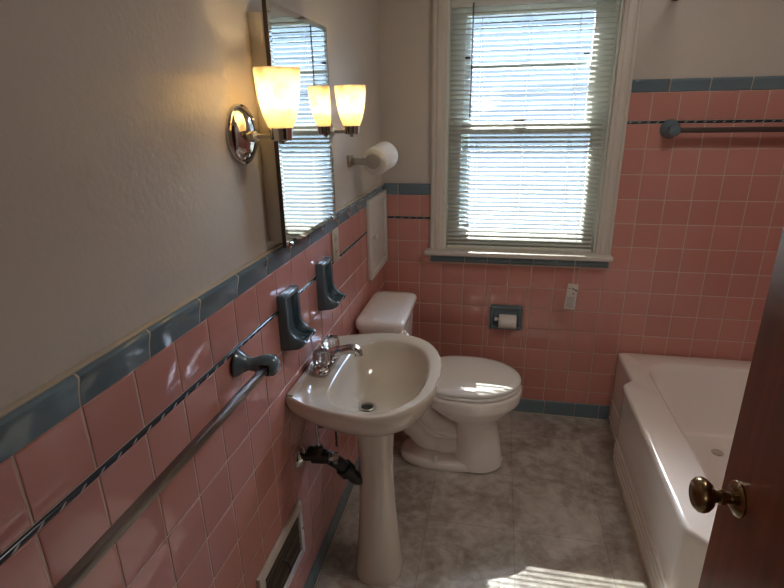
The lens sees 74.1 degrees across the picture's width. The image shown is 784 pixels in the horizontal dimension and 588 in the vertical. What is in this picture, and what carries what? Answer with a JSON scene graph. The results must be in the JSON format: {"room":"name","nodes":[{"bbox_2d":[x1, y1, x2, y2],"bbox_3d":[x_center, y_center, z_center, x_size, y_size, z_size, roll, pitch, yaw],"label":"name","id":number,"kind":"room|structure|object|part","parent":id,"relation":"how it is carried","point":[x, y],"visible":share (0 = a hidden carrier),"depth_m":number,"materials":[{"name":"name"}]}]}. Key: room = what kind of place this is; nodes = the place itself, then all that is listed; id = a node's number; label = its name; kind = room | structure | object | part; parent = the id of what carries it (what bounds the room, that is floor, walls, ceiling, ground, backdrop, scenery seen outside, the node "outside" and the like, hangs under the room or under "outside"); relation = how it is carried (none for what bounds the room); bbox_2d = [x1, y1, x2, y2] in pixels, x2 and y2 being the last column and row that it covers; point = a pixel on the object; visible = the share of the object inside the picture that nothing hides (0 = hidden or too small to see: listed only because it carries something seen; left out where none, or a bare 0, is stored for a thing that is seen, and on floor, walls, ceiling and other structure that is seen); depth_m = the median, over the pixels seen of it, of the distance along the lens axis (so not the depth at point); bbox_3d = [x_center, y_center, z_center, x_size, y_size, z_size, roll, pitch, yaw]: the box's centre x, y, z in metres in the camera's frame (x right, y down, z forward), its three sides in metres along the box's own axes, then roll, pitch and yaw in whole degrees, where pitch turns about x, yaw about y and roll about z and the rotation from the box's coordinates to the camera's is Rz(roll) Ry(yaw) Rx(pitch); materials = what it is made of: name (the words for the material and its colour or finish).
{"room":"bathroom","nodes":[
{"label":"bathroom","id":0,"kind":"room"},
{"bbox_2d":[0,0,384,587],"bbox_3d":[-0.330,-0.173,1.433,0.130,2.440,2.710,3,20,11],"label":"wall","id":1,"kind":"structure","parent":0,"point":[137,254],"depth_m":0.86,"materials":[{"name":"pink tile"}]},
{"bbox_2d":[54,348,279,587],"bbox_3d":[-0.365,0.258,0.849,0.103,0.066,0.718,3,20,11],"label":"towel bar","id":2,"kind":"object","parent":1,"relation":"attached to","point":[267,365],"visible":1,"depth_m":0.81,"materials":[{"name":"grey metal"}]},
{"bbox_3d":[-0.299,0.151,1.151,0.100,0.066,0.064,-2,19,-3],"label":"post","id":3,"kind":"part","parent":2,"relation":"part of","materials":[{"name":"blue stone"}]},
{"bbox_2d":[259,365,269,374],"bbox_3d":[-0.278,0.165,1.135,0.023,0.023,0.010,3,20,11],"label":"socket","id":4,"kind":"object","parent":2,"relation":"attached to","point":[266,368],"depth_m":1.13,"materials":[{"name":"black"}]},
{"bbox_2d":[226,66,299,164],"bbox_3d":[-0.261,-0.376,1.109,0.144,0.195,0.128,3,20,11],"label":"wall sconce","id":5,"kind":"object","parent":1,"relation":"attached to","point":[277,87],"visible":1,"depth_m":1.08,"materials":[{"name":"white glass"}]},
{"bbox_3d":[-0.317,-0.347,1.131,0.029,0.128,0.128,3,20,11],"label":"wall plate","id":6,"kind":"part","parent":5,"relation":"part of","materials":[{"name":"silver metal"}]},
{"bbox_3d":[-0.284,-0.340,1.121,0.046,0.025,0.036,3,20,11],"label":"arm","id":7,"kind":"part","parent":5,"relation":"part of","materials":[{"name":"silver metal"}]},
{"bbox_3d":[-0.238,-0.408,1.093,0.096,0.123,0.096,3,20,11],"label":"lamp shade","id":8,"kind":"part","parent":5,"relation":"part of","materials":[{"name":"beige glass"}]},
{"bbox_2d":[256,499,305,587],"bbox_3d":[-0.300,0.767,1.479,0.025,0.198,0.297,3,20,11],"label":"air vent","id":9,"kind":"object","parent":1,"relation":"in","point":[279,569],"visible":1,"depth_m":1.49,"materials":[{"name":"white metal"}]},
{"bbox_2d":[265,518,300,587],"bbox_3d":[-0.309,0.767,1.481,0.006,0.142,0.241,3,20,11],"label":"grille","id":10,"kind":"object","parent":9,"relation":"attached to","point":[278,575],"depth_m":1.49,"materials":[{"name":"brown"}]},
{"bbox_3d":[-0.298,0.777,1.478,0.021,0.059,0.013,-13,23,-32],"label":"damper lever","id":11,"kind":"part","parent":9,"relation":"part of","materials":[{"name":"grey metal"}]},
{"bbox_2d":[248,0,335,247],"bbox_3d":[-0.247,-0.438,1.393,0.056,0.550,0.410,3,20,11],"label":"medicine cabinet","id":12,"kind":"object","parent":1,"relation":"attached to","point":[298,173],"visible":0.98,"depth_m":1.32,"materials":[{"name":"silver metal"}]},
{"bbox_3d":[-0.230,-0.439,1.389,0.010,0.546,0.410,3,20,11],"label":"door","id":13,"kind":"part","parent":12,"relation":"part of","materials":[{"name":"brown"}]},
{"bbox_2d":[276,285,315,350],"bbox_3d":[-0.255,0.065,1.409,0.069,0.157,0.100,3,20,11],"label":"holder","id":14,"kind":"object","parent":1,"relation":"attached to","point":[294,333],"visible":1,"depth_m":1.39,"materials":[{"name":"blue ceramic"}]},
{"bbox_2d":[295,424,338,467],"bbox_3d":[-0.227,0.432,1.559,0.127,0.191,0.072,-2,19,-4],"label":"water supply valve","id":15,"kind":"object","parent":1,"relation":"attached to","point":[318,456],"visible":0.89,"depth_m":1.55,"materials":[{"name":"silver metal"}]},
{"bbox_3d":[-0.175,0.494,1.564,0.026,0.041,0.025,1,19,4],"label":"valve handle","id":16,"kind":"part","parent":15,"relation":"part of","materials":[{"name":"silver metal"}]},
{"bbox_2d":[315,256,345,310],"bbox_3d":[-0.196,-0.034,1.690,0.069,0.157,0.100,3,20,11],"label":"soap dish","id":17,"kind":"object","parent":1,"relation":"attached to","point":[329,297],"visible":1,"depth_m":1.67,"materials":[{"name":"blue ceramic"}]},
{"bbox_2d":[304,456,358,587],"bbox_3d":[-0.262,0.952,1.786,0.004,0.081,2.414,3,20,11],"label":"baseboard","id":18,"kind":"structure","parent":1,"relation":"attached to","point":[314,573],"depth_m":1.92,"materials":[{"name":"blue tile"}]},
{"bbox_2d":[331,227,339,262],"bbox_3d":[-0.196,-0.171,1.810,0.008,0.114,0.070,3,20,11],"label":"wall outlet","id":19,"kind":"object","parent":1,"relation":"attached to","point":[334,233],"visible":1,"depth_m":1.80,"materials":[{"name":"beige plastic"}]},
{"bbox_2d":[331,85,365,139],"bbox_3d":[-0.151,-0.549,1.630,0.144,0.195,0.128,3,20,11],"label":"wall sconce","id":20,"kind":"object","parent":1,"relation":"attached to","point":[350,99],"visible":0.73,"depth_m":1.58,"materials":[{"name":"white glass"}]},
{"bbox_3d":[-0.174,-0.513,1.642,0.046,0.025,0.036,3,20,11],"label":"arm","id":21,"kind":"part","parent":20,"relation":"part of","materials":[{"name":"silver metal"}]},
{"bbox_3d":[-0.128,-0.582,1.614,0.096,0.123,0.096,3,20,11],"label":"lamp shade","id":22,"kind":"part","parent":20,"relation":"part of","materials":[{"name":"beige glass"}]},
{"bbox_2d":[347,154,378,168],"bbox_3d":[-0.087,-0.517,1.991,0.134,0.065,0.141,3,20,11],"label":"holder","id":23,"kind":"object","parent":1,"relation":"attached to","point":[371,160],"visible":0.92,"depth_m":1.94,"materials":[{"name":"silver metal"}]},
{"bbox_3d":[-0.155,-0.502,1.960,0.014,0.042,0.048,3,20,11],"label":"wall plate","id":24,"kind":"part","parent":23,"relation":"part of","materials":[{"name":"silver metal"}]},
{"bbox_3d":[-0.067,-0.520,1.976,0.169,0.051,0.070,-14,23,-33],"label":"arm","id":25,"kind":"part","parent":23,"relation":"part of","materials":[{"name":"silver metal"}]},
{"bbox_2d":[362,141,397,175],"bbox_3d":[-0.045,-0.520,1.992,0.104,0.121,0.121,9,22,26],"label":"toilet paper roll","id":26,"kind":"object","parent":23,"relation":"on","point":[386,153],"visible":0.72,"depth_m":1.96,"materials":[{"name":"white paper"}]},
{"bbox_2d":[366,190,387,279],"bbox_3d":[-0.057,-0.283,2.420,0.036,0.354,0.343,3,20,11],"label":"access panel","id":27,"kind":"object","parent":1,"relation":"attached to","point":[376,207],"visible":0.95,"depth_m":2.39,"materials":[{"name":"white paint"}]},
{"bbox_3d":[-0.071,-0.284,2.422,0.010,0.288,0.277,3,20,11],"label":"door","id":28,"kind":"part","parent":27,"relation":"part of","materials":[{"name":"white paint"}]},
{"bbox_2d":[315,412,648,587],"bbox_3d":[0.546,1.333,0.934,2.190,0.100,4.270,3,20,11],"label":"floor","id":29,"kind":"structure","parent":0,"point":[553,514],"depth_m":2.05,"materials":[{"name":"tile"}]},
{"bbox_2d":[286,333,441,586],"bbox_3d":[-0.050,0.562,1.708,0.407,0.864,0.546,3,20,11],"label":"pedestal sink","id":30,"kind":"object","parent":29,"relation":"on","point":[372,388],"visible":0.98,"depth_m":1.66,"materials":[{"name":"beige ceramic"}]},
{"bbox_2d":[313,334,362,376],"bbox_3d":[-0.159,0.186,1.599,0.143,0.078,0.158,3,20,11],"label":"faucet","id":31,"kind":"object","parent":30,"relation":"on","point":[328,361],"depth_m":1.58,"materials":[{"name":"silver metal"}]},
{"bbox_2d":[286,333,441,436],"bbox_3d":[-0.053,0.296,1.615,0.406,0.155,0.546,3,20,11],"label":"basin","id":32,"kind":"object","parent":30,"relation":"in","point":[383,391],"depth_m":1.62,"materials":[{"name":"beige ceramic"}]},
{"bbox_2d":[355,291,521,472],"bbox_3d":[0.225,0.413,2.306,0.684,0.742,0.400,3,20,11],"label":"toilet","id":33,"kind":"object","parent":29,"relation":"on","point":[459,430],"visible":0.72,"depth_m":2.26,"materials":[{"name":"white ceramic"}]},
{"bbox_3d":[-0.018,0.069,2.236,0.201,0.040,0.400,3,20,11],"label":"tank lid","id":34,"kind":"part","parent":33,"relation":"part of","materials":[{"name":"white ceramic"}]},
{"bbox_3d":[-0.015,0.229,2.292,0.180,0.298,0.380,3,20,11],"label":"tank","id":35,"kind":"part","parent":33,"relation":"part of","materials":[{"name":"white ceramic"}]},
{"bbox_3d":[0.356,0.376,2.276,0.408,0.016,0.364,3,20,11],"label":"seat","id":36,"kind":"part","parent":33,"relation":"part of","materials":[{"name":"white plastic"}]},
{"bbox_3d":[0.351,0.355,2.270,0.417,0.024,0.364,3,20,11],"label":"seat lid","id":37,"kind":"part","parent":33,"relation":"part of","materials":[{"name":"white plastic"}]},
{"bbox_2d":[610,460,650,587],"bbox_3d":[0.921,0.899,1.998,0.004,0.006,0.828,3,20,11],"label":"trim","id":38,"kind":"structure","parent":29,"relation":"on","point":[610,460],"depth_m":1.99,"materials":[{"name":"beige"}]},
{"bbox_2d":[608,353,750,587],"bbox_3d":[1.324,0.734,1.858,0.822,0.398,1.518,3,20,11],"label":"bathtub","id":39,"kind":"object","parent":29,"relation":"on","point":[672,420],"visible":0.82,"depth_m":2.09,"materials":[{"name":"white ceramic"}]},
{"bbox_2d":[378,0,783,417],"bbox_3d":[0.927,-0.531,2.402,1.966,2.440,0.170,3,20,11],"label":"wall","id":40,"kind":"structure","parent":0,"point":[699,223],"depth_m":2.37,"materials":[{"name":"pink tile"}]},
{"bbox_2d":[489,305,521,329],"bbox_3d":[0.578,0.113,2.639,0.157,0.126,0.086,3,20,11],"label":"paper holder","id":41,"kind":"object","parent":40,"relation":"attached to","point":[495,310],"visible":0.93,"depth_m":2.61,"materials":[{"name":"blue ceramic"}]},
{"bbox_2d":[498,314,516,328],"bbox_3d":[0.580,0.139,2.612,0.086,0.072,0.072,3,20,11],"label":"toilet paper roll","id":42,"kind":"object","parent":41,"relation":"in","point":[506,321],"visible":0.98,"depth_m":2.58,"materials":[{"name":"white paper"}]},
{"bbox_2d":[424,0,642,261],"bbox_3d":[0.598,-0.771,2.373,0.872,1.198,0.238,3,20,11],"label":"window","id":43,"kind":"structure","parent":40,"relation":"in","point":[626,32],"depth_m":2.33,"materials":[{"name":"beige paint"}]},
{"bbox_3d":[0.214,-0.746,2.392,0.066,1.106,0.026,3,20,11],"label":"casing","id":44,"kind":"part","parent":43,"relation":"part of","materials":[{"name":"beige paint"}]},
{"bbox_3d":[0.624,-0.779,2.450,0.690,1.055,0.020,3,20,11],"label":"storm frame","id":45,"kind":"part","parent":43,"relation":"part of","materials":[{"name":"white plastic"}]},
{"bbox_3d":[0.613,-0.521,2.463,0.690,0.566,0.032,3,20,11],"label":"sash","id":46,"kind":"part","parent":43,"relation":"part of","materials":[{"name":"white plastic"}]},
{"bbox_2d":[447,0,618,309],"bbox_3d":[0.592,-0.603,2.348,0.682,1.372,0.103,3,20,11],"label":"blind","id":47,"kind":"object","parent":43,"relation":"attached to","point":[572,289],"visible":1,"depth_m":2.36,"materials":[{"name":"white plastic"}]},
{"bbox_3d":[0.395,-0.732,2.385,0.001,1.046,0.026,3,20,11],"label":"ladder cord","id":48,"kind":"part","parent":47,"relation":"part of","materials":[{"name":"white fabric"}]},
{"bbox_3d":[0.606,-0.222,2.520,0.682,0.017,0.022,3,20,11],"label":"rail","id":49,"kind":"part","parent":47,"relation":"part of","materials":[{"name":"white plastic"}]},
{"bbox_3d":[0.594,-0.722,2.347,0.001,1.046,0.026,3,20,11],"label":"ladder cord","id":50,"kind":"part","parent":47,"relation":"part of","materials":[{"name":"white fabric"}]},
{"bbox_2d":[566,297,574,307],"bbox_3d":[0.844,0.039,2.465,0.036,0.054,0.001,3,20,11],"label":"print","id":51,"kind":"object","parent":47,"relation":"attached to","point":[570,301],"depth_m":2.46,"materials":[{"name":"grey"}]},
{"bbox_3d":[0.793,-0.711,2.308,0.001,1.046,0.026,3,20,11],"label":"ladder cord","id":52,"kind":"part","parent":47,"relation":"part of","materials":[{"name":"white fabric"}]},
{"bbox_3d":[0.845,-0.644,2.265,0.003,1.246,0.071,2,19,8],"label":"lift cord","id":53,"kind":"part","parent":47,"relation":"part of","materials":[{"name":"white fabric"}]},
{"bbox_3d":[0.613,-1.009,2.334,0.690,0.547,0.032,3,20,11],"label":"sash","id":54,"kind":"part","parent":43,"relation":"part of","materials":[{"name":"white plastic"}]},
{"bbox_3d":[0.976,-0.707,2.244,0.065,1.106,0.026,3,20,11],"label":"casing","id":55,"kind":"part","parent":43,"relation":"part of","materials":[{"name":"beige paint"}]},
{"bbox_2d":[511,399,608,419],"bbox_3d":[0.550,0.587,2.794,1.160,0.081,0.004,3,20,11],"label":"baseboard","id":56,"kind":"structure","parent":40,"relation":"attached to","point":[525,405],"depth_m":2.72,"materials":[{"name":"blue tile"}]},
{"bbox_2d":[660,119,783,138],"bbox_3d":[1.481,-0.672,2.110,0.708,0.080,0.087,3,20,11],"label":"towel bar","id":57,"kind":"object","parent":40,"relation":"attached to","point":[671,128],"visible":1,"depth_m":2.12,"materials":[{"name":"grey metal"}]},
{"bbox_3d":[1.173,-0.688,2.170,0.080,0.080,0.087,3,20,11],"label":"post","id":58,"kind":"part","parent":57,"relation":"part of","materials":[{"name":"blue stone"}]},
{"bbox_3d":[0.426,0.302,0.040,1.966,2.441,0.120,3,20,11],"label":"wall","id":59,"kind":"structure","parent":0,"visible":0},
{"bbox_2d":[689,226,783,587],"bbox_3d":[0.446,0.351,0.494,0.100,2.023,0.687,3,20,11],"label":"door","id":60,"kind":"structure","parent":59,"relation":"in","point":[745,549],"depth_m":0.73,"materials":[{"name":"brown wood"}]},
{"bbox_3d":[0.484,0.304,0.782,0.060,0.053,0.053,3,20,11],"label":"knob","id":61,"kind":"part","parent":60,"relation":"part of","materials":[{"name":"gold metal"}]},
{"label":"outside","id":62,"kind":"structure","parent":0,"visible":0},
{"bbox_3d":[1.378,-1.079,9.700,24.000,0.150,13.820,3,20,11],"label":"ground","id":63,"kind":"structure","parent":62,"visible":0},
{"bbox_2d":[466,11,594,230],"bbox_3d":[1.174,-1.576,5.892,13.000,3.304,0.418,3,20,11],"label":"window glass","id":64,"kind":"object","parent":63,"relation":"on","point":[586,14],"visible":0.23,"depth_m":5.46,"materials":[{"name":"clear glass"}]}
]}

